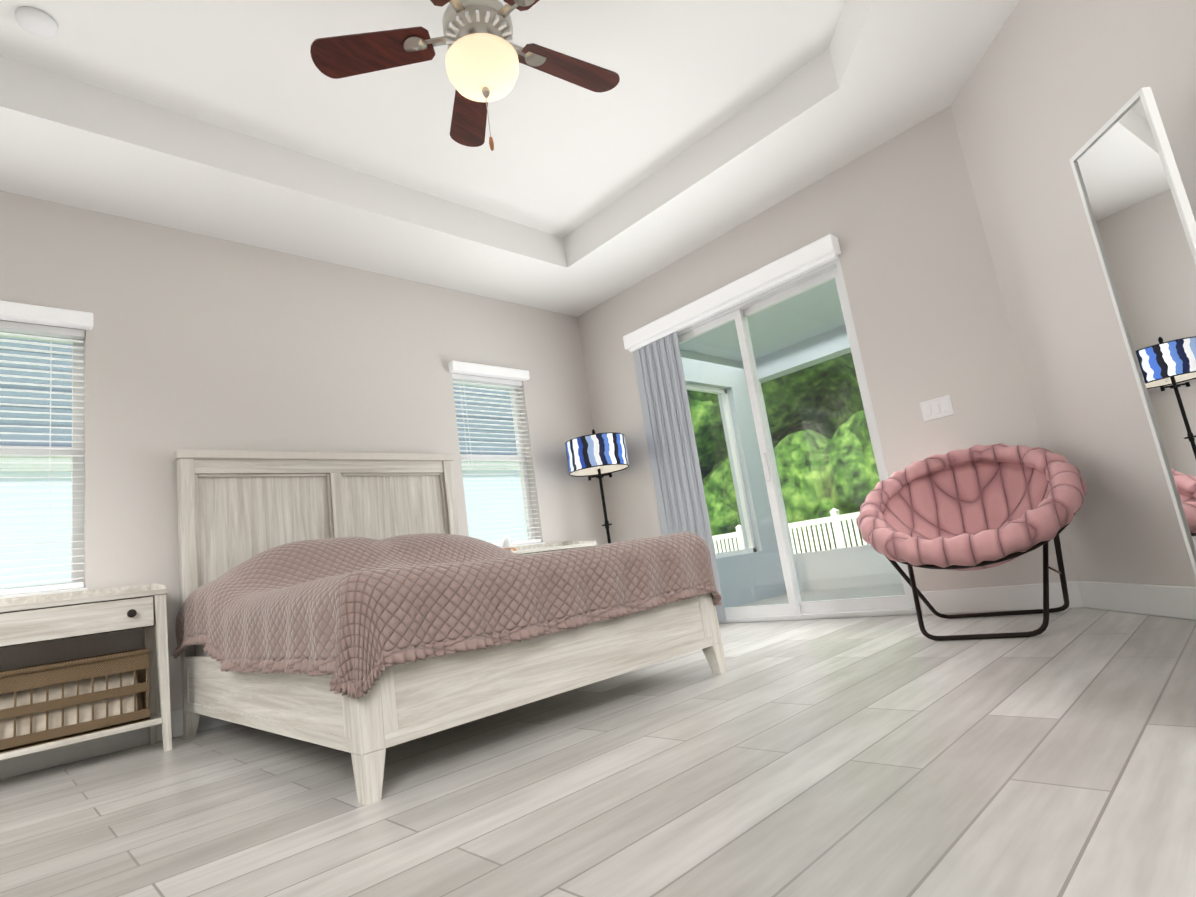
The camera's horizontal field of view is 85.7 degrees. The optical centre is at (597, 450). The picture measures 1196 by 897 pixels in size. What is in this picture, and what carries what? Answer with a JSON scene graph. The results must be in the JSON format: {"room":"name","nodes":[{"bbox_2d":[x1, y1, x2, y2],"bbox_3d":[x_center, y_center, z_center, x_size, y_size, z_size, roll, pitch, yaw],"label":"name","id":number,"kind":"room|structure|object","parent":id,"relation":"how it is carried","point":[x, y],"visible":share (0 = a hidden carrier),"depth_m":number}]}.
{"room":"bedroom","nodes":[
{"label":"bedroom","id":0,"kind":"room"},
{"bbox_2d":[0,190,607,713],"bbox_3d":[-1.930,-0.022,3.994,5.470,3.260,0.150,2,-14,-44],"label":"wall","id":1,"kind":"structure","parent":0,"point":[192,340],"depth_m":3.85},
{"bbox_2d":[0,301,92,598],"bbox_3d":[-2.931,-0.007,2.964,0.950,1.430,0.195,2,-14,-44],"label":"window blind","id":2,"kind":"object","parent":1,"relation":"attached to","point":[34,314],"depth_m":3.21},
{"bbox_2d":[448,361,544,547],"bbox_3d":[-0.793,0.053,5.004,0.720,1.430,0.195,2,-14,-44],"label":"window blind","id":3,"kind":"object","parent":1,"relation":"attached to","point":[487,372],"depth_m":5.06},
{"bbox_2d":[0,0,844,237],"bbox_3d":[-0.564,-2.090,2.624,3.930,0.100,3.310,2,-14,-44],"label":"ceiling","id":4,"kind":"structure","parent":0,"point":[563,158],"depth_m":3.31},
{"bbox_2d":[15,7,57,37],"bbox_3d":[-2.316,-1.759,2.661,0.136,0.034,0.136,2,-14,-44],"label":"smoke detector","id":5,"kind":"object","parent":4,"relation":"attached to","point":[36,22],"visible":1,"depth_m":2.64},
{"bbox_2d":[310,0,619,150],"bbox_3d":[-0.422,-1.592,2.497,1.244,0.955,1.241,2,-14,-44],"label":"ceiling fan","id":6,"kind":"object","parent":4,"relation":"hanging from","point":[483,59],"visible":1,"depth_m":2.48},
{"bbox_2d":[0,0,1018,316],"bbox_3d":[-0.543,-1.943,2.597,5.170,0.300,4.550,2,-14,-44],"label":"ceiling","id":7,"kind":"structure","parent":0,"point":[876,74],"depth_m":3.70},
{"bbox_2d":[0,608,1195,896],"bbox_3d":[-0.119,0.989,2.066,5.470,0.100,4.850,2,-14,-44],"label":"floor","id":8,"kind":"structure","parent":0,"point":[890,756],"depth_m":1.58},
{"bbox_2d":[0,583,171,759],"bbox_3d":[-2.405,1.005,2.796,0.869,0.770,0.376,2,-14,-44],"label":"nightstand","id":9,"kind":"object","parent":8,"relation":"on","point":[47,706],"visible":1,"depth_m":2.80},
{"bbox_2d":[172,449,726,805],"bbox_3d":[-0.838,0.488,3.148,1.781,1.460,2.223,2,-14,-44],"label":"bed","id":10,"kind":"object","parent":8,"relation":"on","point":[365,609],"visible":1,"depth_m":2.45},
{"bbox_2d":[501,535,596,554],"bbox_3d":[-0.382,1.020,4.725,0.799,0.853,0.396,2,-14,-44],"label":"nightstand","id":11,"kind":"object","parent":8,"relation":"on","point":[506,542],"visible":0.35,"depth_m":4.72},
{"bbox_2d":[565,429,628,543],"bbox_3d":[0.102,0.626,5.166,0.567,1.640,0.495,2,-14,-44],"label":"floor lamp","id":12,"kind":"object","parent":8,"relation":"on","point":[600,456],"visible":0.73,"depth_m":5.07},
{"bbox_2d":[856,443,1086,640],"bbox_3d":[1.775,0.395,3.077,0.973,0.879,0.854,-16,-13,36],"label":"chair","id":13,"kind":"object","parent":8,"relation":"on","point":[977,507],"visible":1,"depth_m":3.15},
{"bbox_2d":[1070,87,1195,576],"bbox_3d":[1.947,-0.275,2.095,0.374,1.790,0.360,2,-14,-44],"label":"mirror","id":14,"kind":"object","parent":8,"relation":"on","point":[1138,211],"visible":1,"depth_m":2.17},
{"bbox_2d":[578,105,1078,623],"bbox_3d":[1.100,-0.335,4.682,0.150,3.260,3.420,2,-14,-44],"label":"wall","id":15,"kind":"structure","parent":0,"point":[898,217],"depth_m":3.85},
{"bbox_2d":[623,234,840,620],"bbox_3d":[1.039,-0.013,4.556,0.100,2.355,1.870,2,-14,-44],"label":"vertical blinds","id":16,"kind":"object","parent":15,"relation":"attached to","point":[653,347],"visible":0.67,"depth_m":4.98},
{"bbox_2d":[677,256,916,622],"bbox_3d":[1.153,0.051,4.616,0.119,2.270,1.790,2,-14,-44],"label":"sliding glass door","id":17,"kind":"structure","parent":15,"relation":"attached to","point":[795,608],"depth_m":4.43},
{"bbox_2d":[920,395,953,421],"bbox_3d":[1.936,-0.239,3.687,0.010,0.115,0.165,2,-14,-44],"label":"switch plate","id":18,"kind":"object","parent":15,"relation":"attached to","point":[937,408],"visible":1,"depth_m":3.68},
{"bbox_2d":[951,0,1195,586],"bbox_3d":[2.179,-0.890,2.485,0.150,3.260,2.183,-9,-10,3],"label":"wall","id":19,"kind":"structure","parent":0,"point":[1049,90],"depth_m":2.89},
{"bbox_2d":[0,581,1195,779],"bbox_3d":[-0.135,0.877,2.086,5.170,0.130,4.550,2,-14,-44],"label":"baseboard","id":20,"kind":"structure","parent":19,"relation":"attached to","point":[1166,601],"depth_m":3.07},
{"label":"outside","id":21,"kind":"structure","parent":0,"visible":0},
{"bbox_3d":[11.353,3.427,22.695,80.000,0.200,90.000,2,-14,-44],"label":"lawn","id":22,"kind":"structure","parent":21,"visible":0},
{"bbox_2d":[0,337,527,588],"bbox_3d":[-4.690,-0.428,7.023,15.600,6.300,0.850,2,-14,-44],"label":"neighbouring house","id":23,"kind":"structure","parent":22,"relation":"on","point":[65,512],"depth_m":5.98},
{"bbox_2d":[687,352,879,553],"bbox_3d":[6.860,-2.513,20.186,13.340,12.896,23.087,2,-14,-44],"label":"trees","id":24,"kind":"object","parent":22,"relation":"on","point":[786,428],"depth_m":15.26},
{"bbox_2d":[712,509,866,553],"bbox_3d":[4.611,2.011,13.865,0.160,1.340,18.080,2,-14,-44],"label":"fence","id":25,"kind":"object","parent":22,"relation":"on","point":[807,523],"depth_m":13.77},
{"bbox_2d":[679,279,904,607],"bbox_3d":[3.249,-0.379,4.430,2.590,2.950,6.600,2,-14,-44],"label":"lanai","id":26,"kind":"object","parent":22,"relation":"on","point":[829,351],"depth_m":6.71}
]}

